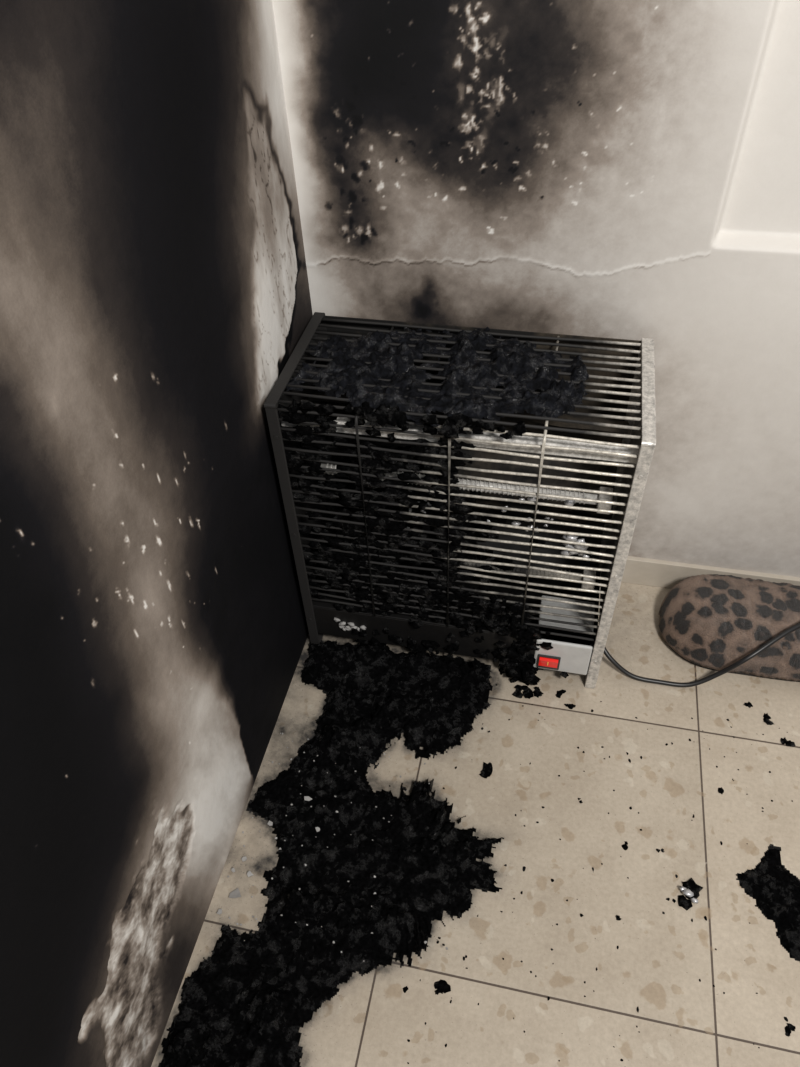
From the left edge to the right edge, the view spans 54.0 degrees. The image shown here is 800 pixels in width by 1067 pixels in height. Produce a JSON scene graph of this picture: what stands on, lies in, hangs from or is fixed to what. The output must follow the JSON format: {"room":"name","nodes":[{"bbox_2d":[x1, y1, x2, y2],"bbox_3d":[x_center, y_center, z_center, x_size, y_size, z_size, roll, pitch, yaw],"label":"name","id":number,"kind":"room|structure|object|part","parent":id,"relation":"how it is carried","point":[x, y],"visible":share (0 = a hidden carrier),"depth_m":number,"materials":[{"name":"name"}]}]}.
{"room":"fire-damaged room","nodes":[
{"label":"fire-damaged room","id":0,"kind":"room"},
{"bbox_2d":[0,0,312,1066],"bbox_3d":[-0.423,-0.003,-0.032,0.010,2.480,2.410,7,46,10],"label":"wall","id":1,"kind":"structure","parent":0,"point":[155,292],"depth_m":0.80,"materials":[{"name":"paint"}]},
{"bbox_2d":[151,582,799,1066],"bbox_3d":[0.897,1.024,0.632,2.600,0.001,2.400,7,46,10],"label":"floor","id":2,"kind":"structure","parent":0,"point":[659,962],"depth_m":1.17,"materials":[{"name":"tile"}]},
{"bbox_2d":[158,640,503,1066],"bbox_3d":[-0.053,0.481,1.178,0.416,0.050,0.811,7,46,10],"label":"debris","id":3,"kind":"object","parent":2,"relation":"on","point":[247,1004],"visible":0.98,"depth_m":1.18,"materials":[{"name":"black"}]},
{"bbox_2d":[217,733,447,961],"bbox_3d":[-0.076,0.474,1.203,0.345,0.022,0.334,7,46,10],"label":"chips","id":4,"kind":"object","parent":2,"relation":"on","point":[236,893],"visible":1,"depth_m":1.18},
{"bbox_2d":[264,312,655,688],"bbox_3d":[0.076,-0.036,1.319,0.579,0.592,0.276,7,46,10],"label":"heater","id":5,"kind":"object","parent":2,"relation":"on","point":[460,490],"visible":0.98,"depth_m":1.20,"materials":[{"name":"metal"}]},
{"bbox_3d":[-0.145,-0.071,1.369,0.018,0.558,0.252,7,46,10],"label":"panel","id":6,"kind":"part","parent":5,"relation":"part of","materials":[{"name":"metal"}]},
{"bbox_3d":[0.112,0.102,1.471,0.519,0.081,0.245,7,46,10],"label":"panel","id":7,"kind":"part","parent":5,"relation":"part of","materials":[{"name":"metal"}]},
{"bbox_3d":[0.129,-0.153,1.383,0.525,0.472,0.002,7,46,10],"label":"panel","id":8,"kind":"part","parent":5,"relation":"part of","materials":[{"name":"black metal"}]},
{"bbox_2d":[539,657,557,667],"bbox_3d":[0.257,0.226,1.361,0.032,0.028,0.009,7,46,10],"label":"rocker switch","id":9,"kind":"object","parent":5,"relation":"attached to","point":[544,662],"depth_m":1.35,"materials":[{"name":"red plastic"}]},
{"bbox_3d":[0.353,-0.008,1.281,0.018,0.558,0.252,7,46,10],"label":"panel","id":10,"kind":"part","parent":5,"relation":"part of","materials":[{"name":"metal"}]},
{"bbox_2d":[403,684,795,1063],"bbox_3d":[0.353,0.496,1.173,0.623,0.007,0.655,7,46,10],"label":"debris","id":11,"kind":"object","parent":2,"relation":"on","point":[442,986],"visible":1,"depth_m":1.19,"materials":[{"name":"plastic"}]},
{"bbox_2d":[679,886,697,903],"bbox_3d":[0.419,0.521,1.137,0.032,0.007,0.013,33,55,30],"label":"scrap","id":12,"kind":"object","parent":2,"relation":"on","point":[687,892],"visible":1,"depth_m":1.14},
{"bbox_2d":[604,623,799,686],"bbox_3d":[0.836,0.203,1.363,0.971,0.117,0.114,1,46,4],"label":"power cable","id":13,"kind":"object","parent":2,"relation":"on","point":[772,641],"visible":0.94,"depth_m":1.37,"materials":[{"name":"black rubber"}]},
{"bbox_2d":[658,574,799,681],"bbox_3d":[0.671,0.161,1.422,0.381,0.098,0.199,7,46,10],"label":"slipper","id":14,"kind":"object","parent":2,"relation":"on","point":[712,622],"visible":0.99,"depth_m":1.39,"materials":[{"name":"brown fabric"}]},
{"bbox_2d":[736,844,799,960],"bbox_3d":[0.558,0.525,1.124,0.094,0.020,0.155,-17,47,-14],"label":"debris","id":15,"kind":"object","parent":2,"relation":"on","point":[776,891],"visible":1,"depth_m":1.13,"materials":[{"name":"black"}]},
{"bbox_2d":[272,0,799,576],"bbox_3d":[1.105,-0.697,0.572,2.600,2.480,0.031,7,46,10],"label":"wall","id":16,"kind":"structure","parent":0,"point":[617,169],"depth_m":1.07,"materials":[{"name":"paint"}]},
{"bbox_2d":[621,556,799,588],"bbox_3d":[0.979,0.137,1.451,2.258,0.068,0.015,7,46,10],"label":"baseboard","id":17,"kind":"structure","parent":16,"relation":"attached to","point":[638,570],"depth_m":1.51,"materials":[{"name":"tile"}]}
]}

